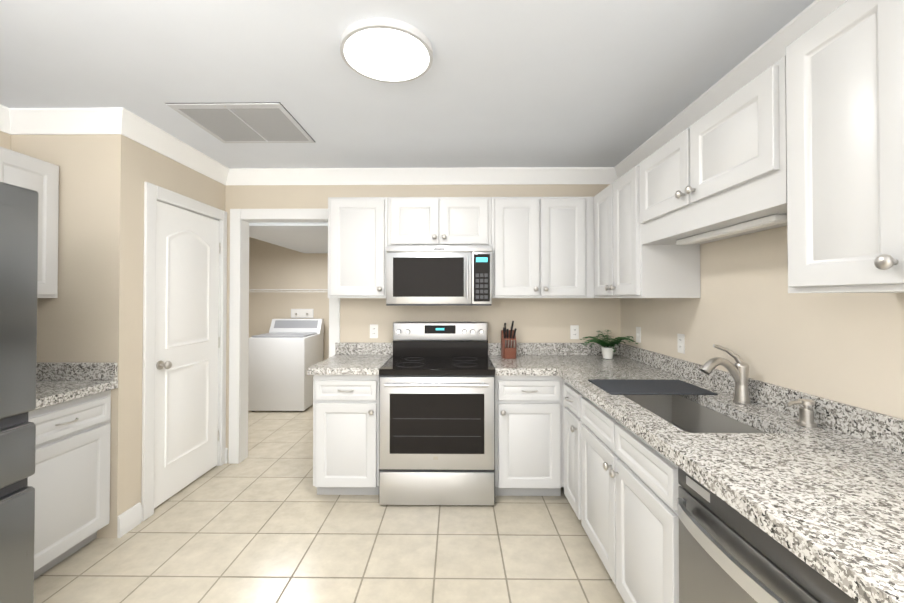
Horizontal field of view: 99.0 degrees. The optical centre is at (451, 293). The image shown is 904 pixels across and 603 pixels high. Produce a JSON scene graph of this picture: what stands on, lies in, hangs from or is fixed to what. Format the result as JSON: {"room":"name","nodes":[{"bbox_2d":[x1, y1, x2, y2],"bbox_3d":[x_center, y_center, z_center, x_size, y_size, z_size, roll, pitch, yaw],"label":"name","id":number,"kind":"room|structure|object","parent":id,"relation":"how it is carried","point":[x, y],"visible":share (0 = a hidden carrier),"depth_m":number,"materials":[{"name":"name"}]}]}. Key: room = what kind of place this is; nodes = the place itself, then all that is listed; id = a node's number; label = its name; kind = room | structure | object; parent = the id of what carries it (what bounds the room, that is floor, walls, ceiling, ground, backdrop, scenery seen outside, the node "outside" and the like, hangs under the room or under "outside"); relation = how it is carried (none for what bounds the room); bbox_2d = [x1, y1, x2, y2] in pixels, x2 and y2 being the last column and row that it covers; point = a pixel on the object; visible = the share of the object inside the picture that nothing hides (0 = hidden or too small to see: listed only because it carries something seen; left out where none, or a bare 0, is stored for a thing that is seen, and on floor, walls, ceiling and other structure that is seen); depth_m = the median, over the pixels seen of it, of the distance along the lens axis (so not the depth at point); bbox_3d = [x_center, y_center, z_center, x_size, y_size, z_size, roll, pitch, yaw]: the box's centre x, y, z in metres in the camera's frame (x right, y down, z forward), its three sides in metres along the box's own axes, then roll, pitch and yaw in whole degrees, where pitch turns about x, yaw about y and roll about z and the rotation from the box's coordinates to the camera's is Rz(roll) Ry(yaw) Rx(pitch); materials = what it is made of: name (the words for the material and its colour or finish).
{"room":"kitchen","nodes":[
{"label":"kitchen","id":0,"kind":"room"},
{"bbox_2d":[0,131,10,149],"bbox_3d":[-2.660,0.158,0.427,0.120,2.460,5.680,0,-1,1],"label":"wall","id":1,"kind":"structure","parent":0,"point":[5,140],"depth_m":2.23,"materials":[{"name":"paint"}]},
{"bbox_2d":[0,104,11,134],"bbox_3d":[-2.566,-1.016,-0.011,0.078,0.119,4.540,0,-1,1],"label":"crown molding","id":2,"kind":"structure","parent":1,"relation":"attached to","point":[3,110],"depth_m":2.19,"materials":[{"name":"white wood"}]},
{"bbox_2d":[0,146,58,297],"bbox_3d":[-2.410,-0.365,1.889,0.345,0.770,0.717,0,-1,1],"label":"upper cabinet","id":3,"kind":"object","parent":1,"relation":"attached to","point":[40,177],"visible":0.35,"depth_m":2.15,"materials":[{"name":"white wood"}]},
{"bbox_2d":[11,134,100,362],"bbox_3d":[-2.316,0.179,2.303,0.530,2.460,0.120,0,-1,1],"label":"wall","id":4,"kind":"structure","parent":0,"point":[68,324],"depth_m":2.25,"materials":[{"name":"paint"}]},
{"bbox_2d":[8,108,107,134],"bbox_3d":[-2.222,-0.991,2.216,0.540,0.119,0.078,0,-1,1],"label":"crown molding","id":5,"kind":"structure","parent":4,"relation":"attached to","point":[21,121],"depth_m":2.21,"materials":[{"name":"white wood"}]},
{"bbox_2d":[97,134,224,537],"bbox_3d":[-1.986,0.184,2.749,0.120,2.460,1.020,0,-1,1],"label":"wall","id":6,"kind":"structure","parent":0,"point":[129,167],"depth_m":2.29,"materials":[{"name":"paint"}]},
{"bbox_2d":[104,107,231,183],"bbox_3d":[-1.888,-0.986,2.673,0.078,0.119,0.998,0,-1,1],"label":"crown molding","id":7,"kind":"structure","parent":6,"relation":"attached to","point":[117,120],"depth_m":2.51,"materials":[{"name":"white wood"}]},
{"bbox_2d":[117,448,227,537],"bbox_3d":[-0.958,1.339,1.556,4.700,0.125,7.760,0,-1,1],"label":"baseboard","id":8,"kind":"structure","parent":6,"relation":"attached to","point":[128,520],"depth_m":2.30,"materials":[{"name":"white wood"}]},
{"bbox_2d":[141,182,226,520],"bbox_3d":[-1.975,0.358,2.829,0.139,2.115,0.853,0,-1,1],"label":"door frame","id":9,"kind":"structure","parent":6,"relation":"attached to","point":[153,194],"depth_m":2.47,"materials":[{"name":"white wood"}]},
{"bbox_2d":[154,201,220,507],"bbox_3d":[-1.917,0.396,2.843,0.110,2.015,0.706,0,-1,1],"label":"pantry door","id":10,"kind":"structure","parent":6,"relation":"in","point":[188,252],"depth_m":2.79,"materials":[{"name":"white wood"}]},
{"bbox_2d":[249,222,327,252],"bbox_3d":[-2.104,-0.827,4.432,2.350,0.480,2.080,0,-1,1],"label":"ceiling","id":11,"kind":"structure","parent":0,"point":[307,237],"depth_m":3.91,"materials":[{"name":"paint"}]},
{"bbox_2d":[249,237,328,359],"bbox_3d":[-2.092,0.095,5.522,2.590,2.700,0.120,0,-1,1],"label":"wall","id":12,"kind":"structure","parent":0,"point":[272,266],"depth_m":5.47,"materials":[{"name":"paint"}]},
{"bbox_2d":[249,289,327,291],"bbox_3d":[-2.094,-0.042,5.309,2.310,0.036,0.299,0,-1,1],"label":"wire shelf","id":13,"kind":"object","parent":12,"relation":"attached to","point":[289,289],"visible":0.5,"depth_m":5.18,"materials":[{"name":"white metal"}]},
{"bbox_2d":[291,309,313,317],"bbox_3d":[-2.118,0.274,5.437,0.320,0.130,0.044,0,-1,1],"label":"washer outlet box","id":14,"kind":"object","parent":12,"relation":"attached to","point":[302,313],"visible":1,"depth_m":5.45,"materials":[{"name":"plastic"}]},
{"bbox_2d":[34,405,624,602],"bbox_3d":[-0.958,1.431,1.575,5.300,0.060,8.200,0,-1,1],"label":"floor","id":15,"kind":"structure","parent":0,"point":[263,522],"depth_m":2.12,"materials":[{"name":"tile"}]},
{"bbox_2d":[0,182,38,602],"bbox_3d":[-2.084,0.494,1.042,0.961,1.798,0.910,0,-1,1],"label":"refrigerator","id":16,"kind":"object","parent":15,"relation":"on","point":[18,273],"visible":1,"depth_m":1.42,"materials":[{"name":"silver metal"}]},
{"bbox_2d":[28,362,117,578],"bbox_3d":[-2.251,0.897,1.873,0.663,1.010,0.717,0,-1,1],"label":"base cabinet","id":17,"kind":"object","parent":15,"relation":"on","point":[69,416],"visible":0.52,"depth_m":2.01,"materials":[{"name":"white wood"}]},
{"bbox_2d":[248,319,323,411],"bbox_3d":[-2.127,0.888,5.013,0.690,1.097,0.680,0,-1,1],"label":"washer","id":18,"kind":"object","parent":15,"relation":"on","point":[284,354],"visible":0.83,"depth_m":4.67,"materials":[{"name":"white metal"}]},
{"bbox_2d":[307,343,392,494],"bbox_3d":[-0.734,0.909,2.910,0.491,1.010,0.650,0,-1,1],"label":"base cabinet","id":19,"kind":"object","parent":15,"relation":"on","point":[346,419],"visible":0.9,"depth_m":2.63,"materials":[{"name":"white wood"}]},
{"bbox_2d":[379,322,494,504],"bbox_3d":[-0.098,0.819,2.849,0.774,1.187,0.718,0,-1,1],"label":"range","id":20,"kind":"object","parent":15,"relation":"on","point":[436,413],"visible":1,"depth_m":2.55,"materials":[{"name":"silver metal"}]},
{"bbox_2d":[495,371,559,495],"bbox_3d":[0.538,0.982,2.893,0.484,0.863,0.657,0,-1,1],"label":"base cabinet","id":21,"kind":"object","parent":15,"relation":"on","point":[527,407],"depth_m":2.62,"materials":[{"name":"white wood"}]},
{"bbox_2d":[488,355,647,374],"bbox_3d":[0.848,0.527,2.905,1.108,0.047,0.637,0,-1,1],"label":"countertop","id":22,"kind":"structure","parent":21,"relation":"on","point":[523,364],"depth_m":2.79,"materials":[{"name":"grey stone"}]},
{"bbox_2d":[501,321,516,358],"bbox_3d":[0.452,0.358,3.069,0.110,0.293,0.156,0,-1,1],"label":"knife block","id":23,"kind":"object","parent":22,"relation":"on","point":[508,343],"visible":1,"depth_m":3.04,"materials":[{"name":"brown wood"}]},
{"bbox_2d":[580,330,637,358],"bbox_3d":[1.188,0.396,2.985,0.377,0.210,0.417,0,-1,1],"label":"potted fern","id":24,"kind":"object","parent":22,"relation":"on","point":[608,349],"visible":1,"depth_m":2.98,"materials":[{"name":"green plant"}]},
{"bbox_2d":[560,379,678,546],"bbox_3d":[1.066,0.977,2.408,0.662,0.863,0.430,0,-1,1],"label":"base cabinet","id":25,"kind":"object","parent":15,"relation":"on","point":[618,500],"depth_m":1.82,"materials":[{"name":"white wood"}]},
{"bbox_2d":[556,367,903,602],"bbox_3d":[1.038,0.505,0.924,0.687,0.047,3.320,0,-1,1],"label":"countertop","id":26,"kind":"structure","parent":25,"relation":"on","point":[833,499],"depth_m":1.02,"materials":[{"name":"grey stone"}]},
{"bbox_2d":[588,379,717,394],"bbox_3d":[1.037,0.490,2.044,0.520,0.006,0.330,0,-1,1],"label":"mat","id":27,"kind":"object","parent":26,"relation":"on","point":[639,387],"visible":0.96,"depth_m":2.01,"materials":[{"name":"rubber"}]},
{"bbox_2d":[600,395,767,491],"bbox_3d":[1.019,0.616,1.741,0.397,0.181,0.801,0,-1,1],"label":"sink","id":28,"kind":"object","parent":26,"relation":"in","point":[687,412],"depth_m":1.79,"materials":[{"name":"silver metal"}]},
{"bbox_2d":[700,344,750,403],"bbox_3d":[1.233,0.359,1.747,0.224,0.262,0.069,0,-1,1],"label":"faucet","id":29,"kind":"object","parent":26,"relation":"on","point":[738,370],"visible":1,"depth_m":1.73,"materials":[{"name":"silver metal"}]},
{"bbox_2d":[786,399,816,427],"bbox_3d":[1.293,0.441,1.432,0.100,0.092,0.056,0,-1,1],"label":"soap dispenser","id":30,"kind":"object","parent":26,"relation":"on","point":[806,415],"visible":1,"depth_m":1.42,"materials":[{"name":"silver metal"}]},
{"bbox_2d":[677,467,857,602],"bbox_3d":[1.009,0.962,0.933,0.693,0.857,0.597,0,-1,1],"label":"dishwasher","id":31,"kind":"object","parent":15,"relation":"on","point":[728,553],"visible":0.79,"depth_m":0.98,"materials":[{"name":"silver metal"}]},
{"bbox_2d":[0,0,814,167],"bbox_3d":[-0.610,-1.111,0.469,4.260,0.080,5.820,0,-1,1],"label":"ceiling","id":32,"kind":"structure","parent":0,"point":[556,83],"depth_m":1.82,"materials":[{"name":"paint"}]},
{"bbox_2d":[165,102,314,142],"bbox_3d":[-1.260,-1.044,2.391,0.638,0.010,0.538,0,-1,1],"label":"ceiling vent","id":33,"kind":"object","parent":32,"relation":"in","point":[263,122],"visible":1,"depth_m":2.34,"materials":[{"name":"silver metal"}]},
{"bbox_2d":[340,17,432,82],"bbox_3d":[-0.281,-1.041,1.673,0.394,0.032,0.394,0,-1,1],"label":"ceiling light","id":34,"kind":"object","parent":32,"relation":"in","point":[383,49],"visible":1,"depth_m":1.62,"materials":[{"name":"white plastic"}]},
{"bbox_2d":[225,184,620,452],"bbox_3d":[-0.940,0.090,3.310,4.940,2.660,0.120,0,-1,1],"label":"wall","id":35,"kind":"structure","parent":0,"point":[543,320],"depth_m":3.24,"materials":[{"name":"paint"}]},
{"bbox_2d":[228,209,339,463],"bbox_3d":[-1.405,0.351,3.302,0.930,2.138,0.141,0,-1,1],"label":"trim","id":36,"kind":"structure","parent":35,"relation":"attached to","point":[241,220],"depth_m":3.24,"materials":[{"name":"white wood"}]},
{"bbox_2d":[328,197,387,297],"bbox_3d":[-0.718,-0.352,3.086,0.456,0.770,0.328,0,-1,1],"label":"upper cabinet","id":37,"kind":"object","parent":35,"relation":"attached to","point":[357,226],"depth_m":2.93,"materials":[{"name":"white wood"}]},
{"bbox_2d":[370,324,377,337],"bbox_3d":[-0.656,0.314,3.240,0.070,0.116,0.007,0,-1,1],"label":"electrical outlet","id":38,"kind":"object","parent":35,"relation":"attached to","point":[373,330],"visible":1,"depth_m":3.24,"materials":[{"name":"plastic"}]},
{"bbox_2d":[223,167,611,184],"bbox_3d":[-0.296,-0.980,3.216,3.250,0.119,0.078,0,-1,1],"label":"crown molding","id":39,"kind":"structure","parent":35,"relation":"attached to","point":[481,175],"depth_m":3.21,"materials":[{"name":"white wood"}]},
{"bbox_2d":[388,197,491,245],"bbox_3d":[-0.095,-0.548,3.081,0.783,0.379,0.328,0,-1,1],"label":"upper cabinet","id":40,"kind":"object","parent":35,"relation":"attached to","point":[412,221],"depth_m":2.92,"materials":[{"name":"white wood"}]},
{"bbox_2d":[386,246,491,305],"bbox_3d":[-0.095,-0.133,3.016,0.778,0.440,0.446,0,-1,1],"label":"over-the-range microwave","id":41,"kind":"object","parent":40,"relation":"attached to","point":[438,275],"visible":1,"depth_m":2.84,"materials":[{"name":"silver metal"}]},
{"bbox_2d":[491,197,593,297],"bbox_3d":[0.689,-0.352,3.071,0.778,0.770,0.328,0,-1,1],"label":"upper cabinet","id":42,"kind":"object","parent":35,"relation":"attached to","point":[542,247],"depth_m":2.91,"materials":[{"name":"white wood"}]},
{"bbox_2d":[488,343,619,354],"bbox_3d":[0.841,0.457,3.214,1.088,0.100,0.020,0,-1,1],"label":"backsplash","id":43,"kind":"structure","parent":35,"relation":"attached to","point":[493,348],"depth_m":3.20,"materials":[{"name":"grey stone"}]},
{"bbox_2d":[570,325,578,338],"bbox_3d":[1.024,0.320,3.222,0.070,0.116,0.007,0,-1,1],"label":"electrical outlet","id":44,"kind":"object","parent":35,"relation":"attached to","point":[574,331],"visible":1,"depth_m":3.22,"materials":[{"name":"plastic"}]},
{"bbox_2d":[621,226,903,419],"bbox_3d":[1.440,0.159,0.444,0.120,2.460,5.800,0,-1,1],"label":"wall","id":45,"kind":"structure","parent":0,"point":[764,324],"depth_m":1.65,"materials":[{"name":"paint"}]},
{"bbox_2d":[636,327,640,342],"bbox_3d":[1.399,0.306,2.903,0.011,0.116,0.070,0,-1,1],"label":"light switch","id":46,"kind":"object","parent":45,"relation":"attached to","point":[638,334],"visible":1,"depth_m":2.90,"materials":[{"name":"plastic"}]},
{"bbox_2d":[594,164,699,297],"bbox_3d":[1.225,-0.358,2.546,0.347,0.770,0.749,0,-1,1],"label":"upper cabinet","id":47,"kind":"object","parent":45,"relation":"attached to","point":[622,269],"depth_m":2.28,"materials":[{"name":"white wood"}]},
{"bbox_2d":[677,334,684,353],"bbox_3d":[1.396,0.302,2.353,0.007,0.116,0.070,0,-1,1],"label":"electrical outlet","id":48,"kind":"object","parent":45,"relation":"attached to","point":[681,343],"visible":1,"depth_m":2.34,"materials":[{"name":"plastic"}]},
{"bbox_2d":[638,61,777,247],"bbox_3d":[1.216,-0.517,1.697,0.347,0.470,0.950,0,-1,1],"label":"upper cabinet","id":49,"kind":"object","parent":45,"relation":"attached to","point":[721,171],"depth_m":1.54,"materials":[{"name":"white wood"}]},
{"bbox_2d":[676,214,786,244],"bbox_3d":[1.185,-0.268,1.681,0.065,0.026,0.620,0,-1,1],"label":"under-cabinet light","id":50,"kind":"object","parent":49,"relation":"attached to","point":[770,220],"visible":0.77,"depth_m":1.57,"materials":[{"name":"plastic"}]},
{"bbox_2d":[612,0,846,182],"bbox_3d":[1.341,-1.011,0.458,0.078,0.119,5.560,0,-1,1],"label":"crown molding","id":51,"kind":"structure","parent":45,"relation":"attached to","point":[769,52],"depth_m":1.82,"materials":[{"name":"white wood"}]},
{"bbox_2d":[620,343,903,454],"bbox_3d":[1.375,0.435,1.240,0.020,0.100,3.957,0,-1,1],"label":"backsplash","id":52,"kind":"structure","parent":45,"relation":"attached to","point":[888,431],"depth_m":1.53,"materials":[{"name":"grey stone"}]},
{"bbox_2d":[774,0,903,292],"bbox_3d":[1.207,-0.397,0.845,0.347,0.780,0.744,0,-1,1],"label":"upper cabinet","id":53,"kind":"object","parent":45,"relation":"attached to","point":[805,134],"depth_m":1.02,"materials":[{"name":"white wood"}]}
]}

